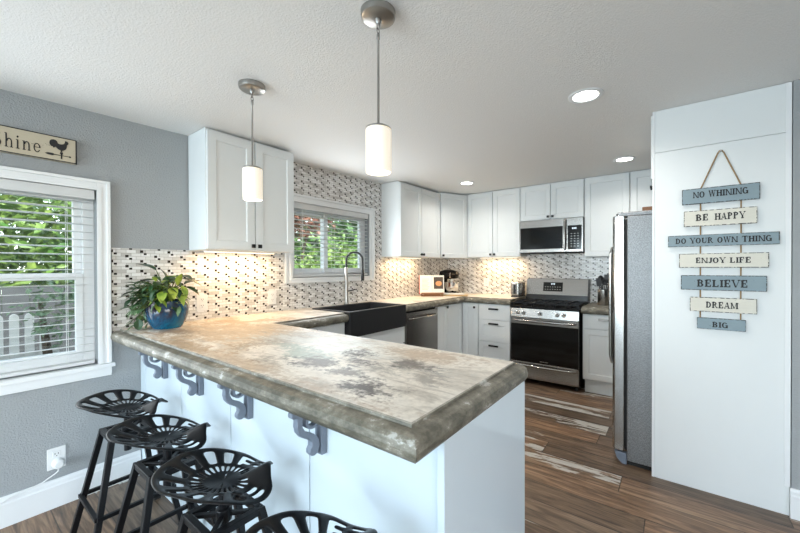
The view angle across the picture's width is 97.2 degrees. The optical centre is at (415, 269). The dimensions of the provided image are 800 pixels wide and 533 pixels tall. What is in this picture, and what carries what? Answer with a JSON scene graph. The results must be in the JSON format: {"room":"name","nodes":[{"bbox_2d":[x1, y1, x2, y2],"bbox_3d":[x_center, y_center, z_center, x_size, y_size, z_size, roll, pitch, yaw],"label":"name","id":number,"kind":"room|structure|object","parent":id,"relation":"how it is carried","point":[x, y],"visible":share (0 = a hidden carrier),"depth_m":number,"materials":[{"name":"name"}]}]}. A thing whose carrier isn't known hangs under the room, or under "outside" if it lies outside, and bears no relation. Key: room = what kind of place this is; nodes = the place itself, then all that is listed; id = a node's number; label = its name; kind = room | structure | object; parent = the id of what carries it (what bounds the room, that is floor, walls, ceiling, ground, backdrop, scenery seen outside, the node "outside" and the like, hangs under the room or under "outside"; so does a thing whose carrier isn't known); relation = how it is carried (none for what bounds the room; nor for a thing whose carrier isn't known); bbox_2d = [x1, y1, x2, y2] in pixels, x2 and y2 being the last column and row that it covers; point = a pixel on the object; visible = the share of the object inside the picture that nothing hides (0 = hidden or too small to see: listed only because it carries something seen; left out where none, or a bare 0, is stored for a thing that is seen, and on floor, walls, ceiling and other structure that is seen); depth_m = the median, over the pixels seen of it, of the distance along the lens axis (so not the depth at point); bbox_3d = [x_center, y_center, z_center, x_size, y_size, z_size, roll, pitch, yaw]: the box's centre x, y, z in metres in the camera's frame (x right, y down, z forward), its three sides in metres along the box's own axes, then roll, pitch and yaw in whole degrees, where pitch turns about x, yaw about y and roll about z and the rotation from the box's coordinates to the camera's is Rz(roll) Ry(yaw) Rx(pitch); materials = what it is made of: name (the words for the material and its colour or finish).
{"room":"kitchen","nodes":[
{"label":"kitchen","id":0,"kind":"room"},
{"bbox_2d":[0,89,367,497],"bbox_3d":[-1.899,0.110,2.088,0.130,2.340,8.120,0,0,36],"label":"wall","id":1,"kind":"structure","parent":0,"point":[146,169],"depth_m":2.04,"materials":[{"name":"grey paint"}]},
{"bbox_2d":[0,124,76,164],"bbox_3d":[-2.192,-0.649,1.553,0.027,0.131,1.022,0,0,36],"label":"sign","id":2,"kind":"object","parent":1,"relation":"attached to","point":[16,141],"visible":1,"depth_m":1.84,"materials":[{"name":"beige paint"}]},
{"bbox_2d":[0,189,94,372],"bbox_3d":[-2.264,0.047,1.620,0.075,1.005,1.175,0,0,36],"label":"window","id":3,"kind":"structure","parent":1,"relation":"in","point":[88,275],"depth_m":2.03,"materials":[{"name":"white paint"}]},
{"bbox_2d":[0,178,94,377],"bbox_3d":[-2.209,0.044,1.580,0.054,0.995,1.157,0,0,36],"label":"window blind","id":4,"kind":"object","parent":3,"relation":"attached to","point":[8,184],"visible":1,"depth_m":1.89,"materials":[{"name":"white plastic"}]},
{"bbox_2d":[47,445,65,470],"bbox_3d":[-1.946,1.019,1.911,0.009,0.115,0.072,0,0,36],"label":"wall outlet","id":5,"kind":"object","parent":1,"relation":"attached to","point":[57,452],"visible":0.76,"depth_m":1.91,"materials":[{"name":"white plastic"}]},
{"bbox_2d":[0,457,64,503],"bbox_3d":[-2.114,1.152,1.629,0.041,0.261,0.712,0,0,35],"label":"power cord","id":6,"kind":"object","parent":5,"relation":"attached to","point":[57,463],"visible":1,"depth_m":1.88,"materials":[{"name":"white plastic"}]},
{"bbox_2d":[52,450,60,457],"bbox_3d":[-1.944,0.997,1.909,0.002,0.029,0.032,0,0,36],"label":"socket","id":7,"kind":"object","parent":5,"relation":"attached to","point":[55,453],"depth_m":1.91,"materials":[{"name":"white plastic"}]},
{"bbox_2d":[0,165,114,395],"bbox_3d":[-2.179,0.056,1.558,0.044,1.138,1.319,0,0,36],"label":"trim","id":8,"kind":"structure","parent":1,"relation":"attached to","point":[102,188],"depth_m":2.04,"materials":[{"name":"white paint"}]},
{"bbox_2d":[0,450,140,528],"bbox_3d":[-2.944,1.219,0.542,0.018,0.150,4.135,0,0,36],"label":"baseboard","id":9,"kind":"structure","parent":1,"relation":"attached to","point":[46,496],"depth_m":1.90,"materials":[{"name":"white paint"}]},
{"bbox_2d":[196,294,206,310],"bbox_3d":[-1.508,0.232,2.491,0.009,0.115,0.072,0,0,36],"label":"wall outlet","id":10,"kind":"object","parent":1,"relation":"attached to","point":[201,300],"visible":1,"depth_m":2.49,"materials":[{"name":"white plastic"}]},
{"bbox_2d":[188,127,293,252],"bbox_3d":[-1.248,-0.530,2.595,0.301,0.786,0.646,0,0,36],"label":"upper cabinet","id":11,"kind":"object","parent":1,"relation":"attached to","point":[220,219],"visible":0.97,"depth_m":2.41,"materials":[{"name":"white paint"}]},
{"bbox_2d":[203,250,274,253],"bbox_3d":[-1.287,-0.130,2.610,0.040,0.012,0.510,0,0,36],"label":"light","id":12,"kind":"object","parent":11,"relation":"attached to","point":[216,251],"visible":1,"depth_m":2.56,"materials":[{"name":"white plastic"}]},
{"bbox_2d":[216,252,265,253],"bbox_3d":[-1.287,-0.125,2.610,0.034,0.003,0.504,0,0,36],"label":"diffuser","id":13,"kind":"object","parent":12,"relation":"attached to","point":[216,252],"depth_m":2.64,"materials":[{"name":"white plastic"}]},
{"bbox_2d":[268,290,275,304],"bbox_3d":[-1.189,0.228,2.926,0.009,0.115,0.072,0,0,36],"label":"wall outlet","id":14,"kind":"object","parent":1,"relation":"attached to","point":[271,294],"visible":1,"depth_m":2.92,"materials":[{"name":"white plastic"}]},
{"bbox_2d":[111,162,447,331],"bbox_3d":[-0.664,-0.314,3.655,0.008,1.360,3.870,0,0,36],"label":"backsplash","id":15,"kind":"structure","parent":1,"relation":"attached to","point":[234,284],"depth_m":2.90,"materials":[{"name":"tile"}]},
{"bbox_2d":[293,208,364,277],"bbox_3d":[-0.869,-0.269,3.524,0.072,0.672,0.960,0,0,36],"label":"window","id":16,"kind":"structure","parent":1,"relation":"in","point":[323,255],"depth_m":3.46,"materials":[{"name":"white paint"}]},
{"bbox_2d":[293,202,367,276],"bbox_3d":[-0.811,-0.271,3.482,0.060,0.662,0.942,0,0,36],"label":"window blind","id":17,"kind":"object","parent":16,"relation":"attached to","point":[300,206],"visible":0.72,"depth_m":3.44,"materials":[{"name":"white plastic"}]},
{"bbox_2d":[284,193,374,283],"bbox_3d":[-0.791,-0.280,3.467,0.026,0.789,1.124,0,0,36],"label":"trim","id":18,"kind":"structure","parent":1,"relation":"attached to","point":[288,257],"depth_m":3.47,"materials":[{"name":"white paint"}]},
{"bbox_2d":[381,181,439,257],"bbox_3d":[-0.025,-0.567,4.263,0.301,0.830,0.815,0,0,36],"label":"upper cabinet","id":19,"kind":"object","parent":1,"relation":"attached to","point":[410,213],"visible":1,"depth_m":4.02,"materials":[{"name":"white paint"}]},
{"bbox_2d":[392,257,420,258],"bbox_3d":[-0.095,-0.145,4.235,0.040,0.012,0.520,0,0,36],"label":"light","id":20,"kind":"object","parent":19,"relation":"attached to","point":[392,257],"visible":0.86,"depth_m":4.23,"materials":[{"name":"white plastic"}]},
{"bbox_2d":[430,192,475,258],"bbox_3d":[0.475,-0.580,4.811,0.459,0.846,0.652,0,0,36],"label":"upper cabinet","id":21,"kind":"object","parent":1,"relation":"attached to","point":[453,207],"visible":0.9,"depth_m":4.63,"materials":[{"name":"white paint"}]},
{"bbox_2d":[0,0,799,194],"bbox_3d":[0.235,-1.064,0.531,5.450,0.500,8.250,0,0,36],"label":"ceiling","id":22,"kind":"structure","parent":0,"point":[478,92],"depth_m":1.63,"materials":[{"name":"white paint"}]},
{"bbox_2d":[238,79,265,201],"bbox_3d":[-0.812,-0.634,1.756,0.124,0.570,0.124,0,0,36],"label":"pendant lamp","id":23,"kind":"object","parent":22,"relation":"hanging from","point":[252,175],"visible":1,"depth_m":1.72,"materials":[{"name":"white glass"}]},
{"bbox_2d":[360,0,394,175],"bbox_3d":[-0.132,-0.633,1.257,0.124,0.571,0.124,0,0,36],"label":"pendant lamp","id":24,"kind":"object","parent":22,"relation":"hanging from","point":[376,14],"visible":1,"depth_m":1.23,"materials":[{"name":"white glass"}]},
{"bbox_2d":[459,181,473,184],"bbox_3d":[0.589,-0.994,4.049,0.176,0.008,0.176,0,0,36],"label":"recessed light","id":25,"kind":"object","parent":22,"relation":"in","point":[465,182],"visible":1,"depth_m":4.04,"materials":[{"name":"white paint"}]},
{"bbox_2d":[568,88,603,103],"bbox_3d":[0.930,-0.949,1.926,0.176,0.008,0.176,0,0,36],"label":"recessed light","id":26,"kind":"object","parent":22,"relation":"in","point":[586,95],"visible":1,"depth_m":1.92,"materials":[{"name":"white paint"}]},
{"bbox_2d":[613,156,635,162],"bbox_3d":[1.882,-0.995,3.175,0.176,0.008,0.176,0,0,36],"label":"recessed light","id":27,"kind":"object","parent":22,"relation":"in","point":[626,158],"visible":1,"depth_m":3.18,"materials":[{"name":"white paint"}]},
{"bbox_2d":[0,378,799,532],"bbox_3d":[0.241,1.326,0.548,5.450,0.080,8.250,0,0,36],"label":"floor","id":28,"kind":"structure","parent":0,"point":[576,481],"depth_m":1.99,"materials":[{"name":"brown wood"}]},
{"bbox_2d":[70,389,182,532],"bbox_3d":[-1.412,0.949,1.732,0.374,0.666,0.374,0,0,36],"label":"bar stool","id":29,"kind":"object","parent":28,"relation":"on","point":[125,410],"visible":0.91,"depth_m":1.70,"materials":[{"name":"black metal"}]},
{"bbox_2d":[106,414,215,532],"bbox_3d":[-1.006,0.950,1.432,0.374,0.666,0.374,0,0,36],"label":"bar stool","id":30,"kind":"object","parent":28,"relation":"on","point":[196,433],"visible":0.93,"depth_m":1.41,"materials":[{"name":"black metal"}]},
{"bbox_2d":[151,448,272,532],"bbox_3d":[-0.616,0.951,1.136,0.374,0.666,0.374,0,0,36],"label":"bar stool","id":31,"kind":"object","parent":28,"relation":"on","point":[227,491],"visible":1,"depth_m":1.12,"materials":[{"name":"black metal"}]},
{"bbox_2d":[245,510,377,532],"bbox_3d":[-0.219,0.952,0.814,0.374,0.666,0.374,0,0,36],"label":"bar stool","id":32,"kind":"object","parent":28,"relation":"on","point":[273,522],"visible":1,"depth_m":0.91,"materials":[{"name":"black metal"}]},
{"bbox_2d":[308,323,344,334],"bbox_3d":[-0.958,0.847,2.761,0.576,0.852,0.608,0,0,36],"label":"base cabinet","id":33,"kind":"object","parent":28,"relation":"on","point":[339,328],"visible":0.02,"depth_m":2.75,"materials":[{"name":"white paint"}]},
{"bbox_2d":[138,352,524,532],"bbox_3d":[-0.688,0.853,1.739,2.236,0.853,0.715,0,0,36],"label":"base cabinet","id":34,"kind":"object","parent":28,"relation":"on","point":[474,481],"depth_m":1.16,"materials":[{"name":"white paint"}]},
{"bbox_2d":[111,293,527,463],"bbox_3d":[0.244,0.379,2.987,2.247,0.070,3.882,0,0,36],"label":"countertop","id":35,"kind":"structure","parent":34,"relation":"on","point":[404,401],"depth_m":1.27,"materials":[{"name":"stone"}]},
{"bbox_2d":[117,264,199,330],"bbox_3d":[-1.531,0.158,2.160,0.351,0.393,0.428,0,0,36],"label":"potted plant","id":36,"kind":"object","parent":35,"relation":"on","point":[158,305],"visible":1,"depth_m":2.09,"materials":[{"name":"green plant"}]},
{"bbox_2d":[344,251,364,304],"bbox_3d":[-0.615,0.078,3.537,0.208,0.530,0.081,0,0,-14],"label":"kitchen faucet","id":37,"kind":"object","parent":35,"relation":"on","point":[362,273],"visible":0.98,"depth_m":3.50,"materials":[{"name":"silver metal"}]},
{"bbox_2d":[312,302,405,336],"bbox_3d":[-0.501,0.441,3.259,0.482,0.212,0.734,0,0,36],"label":"farmhouse sink","id":38,"kind":"object","parent":35,"relation":"in","point":[365,318],"visible":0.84,"depth_m":3.13,"materials":[{"name":"black stone"}]},
{"bbox_2d":[421,293,442,295],"bbox_3d":[0.211,0.231,4.476,0.280,0.203,0.109,0,0,-1],"label":"cookbook stand","id":39,"kind":"object","parent":35,"relation":"on","point":[422,294],"visible":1,"depth_m":4.42,"materials":[{"name":"brown wood"}]},
{"bbox_2d":[419,275,443,293],"bbox_3d":[0.206,0.187,4.487,0.319,0.235,0.090,0,0,-1],"label":"cookbook","id":40,"kind":"object","parent":39,"relation":"on","point":[427,283],"visible":1,"depth_m":4.48,"materials":[{"name":"white paper"}]},
{"bbox_2d":[434,277,442,288],"bbox_3d":[0.292,0.165,4.485,0.120,0.149,0.049,0,0,-1],"label":"photo","id":41,"kind":"object","parent":40,"relation":"attached to","point":[438,281],"depth_m":4.48,"materials":[{"name":"brown paper"}]},
{"bbox_2d":[439,269,458,292],"bbox_3d":[0.454,0.163,4.773,0.298,0.338,0.210,0,0,36],"label":"stand mixer","id":42,"kind":"object","parent":35,"relation":"on","point":[449,287],"visible":0.8,"depth_m":4.69,"materials":[{"name":"black metal"}]},
{"bbox_2d":[444,282,458,292],"bbox_3d":[0.490,0.233,4.747,0.210,0.137,0.210,0,0,36],"label":"bowl","id":43,"kind":"object","parent":42,"relation":"on","point":[449,287],"depth_m":4.67,"materials":[{"name":"silver metal"}]},
{"bbox_2d":[443,294,467,295],"bbox_3d":[0.501,0.323,4.509,0.339,0.018,0.110,0,0,15],"label":"cutting board","id":44,"kind":"object","parent":35,"relation":"on","point":[443,294],"visible":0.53,"depth_m":4.47,"materials":[{"name":"brown wood"}]},
{"bbox_2d":[444,293,464,294],"bbox_3d":[0.485,0.305,4.521,0.289,0.016,0.090,0,0,15],"label":"tray","id":45,"kind":"object","parent":44,"relation":"on","point":[444,293],"visible":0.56,"depth_m":4.47,"materials":[{"name":"white"}]},
{"bbox_2d":[511,281,524,296],"bbox_3d":[1.284,0.239,4.413,0.110,0.186,0.248,0,0,36],"label":"toaster","id":46,"kind":"object","parent":35,"relation":"on","point":[518,287],"visible":1,"depth_m":4.33,"materials":[{"name":"silver metal"}]},
{"bbox_2d":[359,326,404,343],"bbox_3d":[-0.540,0.910,3.334,0.573,0.715,0.765,0,0,36],"label":"base cabinet","id":47,"kind":"object","parent":28,"relation":"on","point":[397,335],"visible":0.06,"depth_m":3.32,"materials":[{"name":"white paint"}]},
{"bbox_2d":[403,307,437,349],"bbox_3d":[-0.116,0.839,3.872,0.600,0.849,0.581,0,0,36],"label":"dishwasher","id":48,"kind":"object","parent":28,"relation":"on","point":[421,328],"visible":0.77,"depth_m":3.72,"materials":[{"name":"silver"}]},
{"bbox_2d":[435,305,448,350],"bbox_3d":[0.104,0.834,4.212,0.573,0.852,0.215,0,0,36],"label":"base cabinet","id":49,"kind":"object","parent":28,"relation":"on","point":[442,310],"visible":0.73,"depth_m":4.07,"materials":[{"name":"white paint"}]},
{"bbox_2d":[447,302,478,355],"bbox_3d":[0.521,0.830,4.617,0.765,0.852,0.929,0,0,36],"label":"base cabinet","id":50,"kind":"object","parent":28,"relation":"on","point":[462,318],"visible":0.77,"depth_m":4.35,"materials":[{"name":"white paint"}]},
{"bbox_2d":[479,303,510,360],"bbox_3d":[1.092,0.830,4.404,0.408,0.852,0.598,0,0,36],"label":"base cabinet","id":51,"kind":"object","parent":28,"relation":"on","point":[494,319],"visible":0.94,"depth_m":4.17,"materials":[{"name":"white paint"}]},
{"bbox_2d":[510,278,589,391],"bbox_3d":[1.535,0.683,4.018,0.728,1.150,0.674,0,0,36],"label":"gas range","id":52,"kind":"object","parent":28,"relation":"on","point":[547,325],"visible":0.94,"depth_m":3.82,"materials":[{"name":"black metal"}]},
{"bbox_2d":[510,303,583,311],"bbox_3d":[1.529,0.411,4.009,0.728,0.023,0.552,0,0,36],"label":"cooktop","id":53,"kind":"object","parent":52,"relation":"in","point":[520,306],"depth_m":3.84,"materials":[{"name":"metal"}]},
{"bbox_2d":[511,311,584,386],"bbox_3d":[1.536,0.813,4.019,0.720,0.780,0.674,0,0,36],"label":"oven","id":54,"kind":"object","parent":52,"relation":"in","point":[549,344],"depth_m":3.75,"materials":[{"name":"black glass"}]},
{"bbox_2d":[583,314,612,396],"bbox_3d":[2.119,0.853,3.651,0.614,0.812,0.598,0,0,36],"label":"base cabinet","id":55,"kind":"object","parent":28,"relation":"on","point":[597,366],"visible":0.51,"depth_m":3.54,"materials":[{"name":"white paint"}]},
{"bbox_2d":[581,302,608,314],"bbox_3d":[2.136,0.409,3.627,0.680,0.069,0.612,0,0,36],"label":"countertop","id":56,"kind":"structure","parent":55,"relation":"on","point":[593,307],"depth_m":3.54,"materials":[{"name":"stone"}]},
{"bbox_2d":[598,289,608,305],"bbox_3d":[2.011,0.291,3.761,0.120,0.167,0.119,0,0,36],"label":"utensil crock","id":57,"kind":"object","parent":56,"relation":"on","point":[603,295],"visible":0.76,"depth_m":3.71,"materials":[{"name":"silver metal"}]},
{"bbox_2d":[596,278,601,288],"bbox_3d":[1.960,0.223,3.761,0.065,0.281,0.021,0,0,18],"label":"spatula","id":58,"kind":"object","parent":57,"relation":"in","point":[598,280],"visible":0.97,"depth_m":3.76,"materials":[{"name":"black plastic"}]},
{"bbox_2d":[602,279,606,289],"bbox_3d":[2.005,0.228,3.737,0.053,0.269,0.023,0,0,36],"label":"spoon","id":59,"kind":"object","parent":57,"relation":"in","point":[604,281],"visible":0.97,"depth_m":3.73,"materials":[{"name":"black plastic"}]},
{"bbox_2d":[604,274,608,289],"bbox_3d":[2.033,0.205,3.744,0.057,0.316,0.011,0,0,36],"label":"spatula","id":60,"kind":"object","parent":57,"relation":"in","point":[606,276],"visible":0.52,"depth_m":3.74,"materials":[{"name":"black plastic"}]},
{"bbox_2d":[608,210,651,470],"bbox_3d":[1.851,0.444,2.461,0.880,1.648,0.848,0,0,36],"label":"refrigerator","id":61,"kind":"object","parent":28,"relation":"on","point":[630,256],"visible":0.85,"depth_m":2.27,"materials":[{"name":"grey metal"}]},
{"bbox_2d":[642,206,651,210],"bbox_3d":[1.671,-0.386,2.355,0.250,0.070,0.180,0,0,36],"label":"wooden box","id":62,"kind":"object","parent":61,"relation":"on","point":[649,207],"visible":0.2,"depth_m":2.34,"materials":[{"name":"brown wood"}]},
{"bbox_2d":[652,82,791,515],"bbox_3d":[1.700,0.153,1.998,0.594,2.237,0.030,0,0,36],"label":"end panel","id":63,"kind":"object","parent":28,"relation":"on","point":[721,399],"visible":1,"depth_m":1.97,"materials":[{"name":"white paint"}]},
{"bbox_2d":[668,150,779,331],"bbox_3d":[1.700,-0.169,1.967,0.471,1.006,0.024,0,0,36],"label":"sign","id":64,"kind":"object","parent":63,"relation":"hanging from","point":[748,191],"visible":1,"depth_m":1.95,"materials":[{"name":"blue paint"}]},
{"bbox_2d":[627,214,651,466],"bbox_3d":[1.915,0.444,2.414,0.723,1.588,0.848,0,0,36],"label":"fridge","id":65,"kind":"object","parent":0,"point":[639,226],"depth_m":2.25,"materials":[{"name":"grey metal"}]},
{"bbox_2d":[789,79,799,512],"bbox_3d":[2.779,0.104,1.262,2.008,2.340,0.120,0,0,36],"label":"wall","id":66,"kind":"structure","parent":0,"point":[795,238],"depth_m":1.80,"materials":[{"name":"grey paint"}]},
{"bbox_2d":[650,116,651,189],"bbox_3d":[1.961,-0.760,2.360,0.648,0.407,0.864,0,0,36],"label":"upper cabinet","id":67,"kind":"object","parent":66,"relation":"attached to","point":[651,116],"visible":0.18,"depth_m":2.19,"materials":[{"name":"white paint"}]},
{"bbox_2d":[790,488,799,520],"bbox_3d":[2.732,1.199,1.220,2.000,0.150,0.018,0,0,36],"label":"baseboard","id":68,"kind":"structure","parent":66,"relation":"attached to","point":[794,493],"depth_m":1.80,"materials":[{"name":"white paint"}]},
{"bbox_3d":[1.849,0.085,4.300,3.300,2.340,0.120,0,0,36],"label":"wall","id":69,"kind":"structure","parent":0,"visible":0},
{"bbox_2d":[484,278,488,285],"bbox_3d":[0.976,0.169,4.851,0.072,0.115,0.009,0,0,36],"label":"wall outlet","id":70,"kind":"object","parent":69,"relation":"attached to","point":[486,280],"visible":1,"depth_m":4.85,"materials":[{"name":"white plastic"}]},
{"bbox_2d":[468,187,526,257],"bbox_3d":[1.059,-0.590,4.611,0.714,0.846,0.285,0,0,36],"label":"upper cabinet","id":71,"kind":"object","parent":69,"relation":"attached to","point":[494,217],"visible":0.98,"depth_m":4.50,"materials":[{"name":"white paint"}]},
{"bbox_2d":[480,257,518,257],"bbox_3d":[1.087,-0.160,4.596,0.520,0.012,0.040,0,0,36],"label":"light","id":72,"kind":"object","parent":71,"relation":"attached to","point":[480,257],"visible":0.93,"depth_m":4.57,"materials":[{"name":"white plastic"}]},
{"bbox_2d":[448,253,608,302],"bbox_3d":[1.774,0.055,4.275,3.192,0.800,0.008,0,0,36],"label":"backsplash","id":73,"kind":"structure","parent":69,"relation":"attached to","point":[501,272],"depth_m":4.55,"materials":[{"name":"tile"}]},
{"bbox_2d":[521,179,584,221],"bbox_3d":[1.637,-0.801,4.185,0.712,0.424,0.285,0,0,36],"label":"upper cabinet","id":74,"kind":"object","parent":69,"relation":"attached to","point":[564,199],"visible":0.94,"depth_m":4.07,"materials":[{"name":"white paint"}]},
{"bbox_2d":[519,217,584,253],"bbox_3d":[1.619,-0.390,4.162,0.711,0.390,0.347,0,0,36],"label":"microwave","id":75,"kind":"object","parent":74,"relation":"attached to","point":[563,235],"visible":0.97,"depth_m":4.04,"materials":[{"name":"silver metal"}]},
{"bbox_2d":[585,172,629,256],"bbox_3d":[2.108,-0.579,3.857,0.428,0.868,0.260,0,0,36],"label":"upper cabinet","id":76,"kind":"object","parent":69,"relation":"attached to","point":[606,196],"visible":0.74,"depth_m":3.77,"materials":[{"name":"white paint"}]},
{"bbox_2d":[630,169,651,211],"bbox_3d":[2.389,-0.578,3.651,0.262,0.869,0.260,0,0,36],"label":"upper cabinet","id":77,"kind":"object","parent":69,"relation":"attached to","point":[640,181],"visible":0.24,"depth_m":3.58,"materials":[{"name":"white paint"}]},
{"label":"outside","id":78,"kind":"structure","parent":0,"visible":0},
{"bbox_3d":[-6.102,1.648,8.209,13.860,0.200,22.000,0,0,36],"label":"ground","id":79,"kind":"structure","parent":78,"visible":0},
{"bbox_2d":[0,313,58,360],"bbox_3d":[-3.428,1.022,2.442,0.050,1.340,1.370,0,0,36],"label":"picket fence","id":80,"kind":"object","parent":79,"relation":"on","point":[12,324],"visible":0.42,"depth_m":2.79,"materials":[{"name":"white wood"}]},
{"bbox_2d":[0,196,71,315],"bbox_3d":[-6.045,-0.381,5.501,2.920,4.450,6.150,0,0,36],"label":"tree","id":81,"kind":"object","parent":79,"relation":"on","point":[35,284],"visible":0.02,"depth_m":5.24,"materials":[{"name":"green plant"}]},
{"bbox_2d":[0,194,73,299],"bbox_3d":[-4.133,-0.031,3.944,2.086,3.235,3.302,0,0,34],"label":"tree","id":82,"kind":"object","parent":79,"relation":"on","point":[3,214],"visible":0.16,"depth_m":3.61,"materials":[{"name":"green plant"}]},
{"bbox_2d":[0,286,74,354],"bbox_3d":[-4.175,0.874,2.446,0.020,1.420,3.396,0,0,36],"label":"fence","id":83,"kind":"object","parent":79,"relation":"on","point":[16,292],"visible":0.09,"depth_m":3.27,"materials":[{"name":"grey wood"}]},
{"bbox_2d":[6,268,74,354],"bbox_3d":[-2.739,0.782,2.800,0.549,1.599,0.647,0,0,13],"label":"shrub","id":84,"kind":"object","parent":79,"relation":"on","point":[42,313],"visible":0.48,"depth_m":2.67,"materials":[{"name":"green plant"}]},
{"bbox_2d":[294,214,335,261],"bbox_3d":[-2.893,-0.383,7.841,1.879,3.870,3.123,0,0,36],"label":"tree","id":85,"kind":"object","parent":79,"relation":"on","point":[295,216],"visible":0.07,"depth_m":8.08,"materials":[{"name":"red plant"}]},
{"bbox_2d":[294,217,356,267],"bbox_3d":[-1.994,-1.075,14.442,3.587,5.969,9.450,0,0,36],"label":"tree","id":86,"kind":"object","parent":79,"relation":"on","point":[313,244],"visible":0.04,"depth_m":12.13,"materials":[{"name":"green plant"}]},
{"bbox_2d":[294,230,357,267],"bbox_3d":[-1.332,0.387,6.660,1.819,2.352,2.659,0,0,36],"label":"shrub","id":87,"kind":"object","parent":79,"relation":"on","point":[309,245],"visible":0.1,"depth_m":6.19,"materials":[{"name":"green plant"}]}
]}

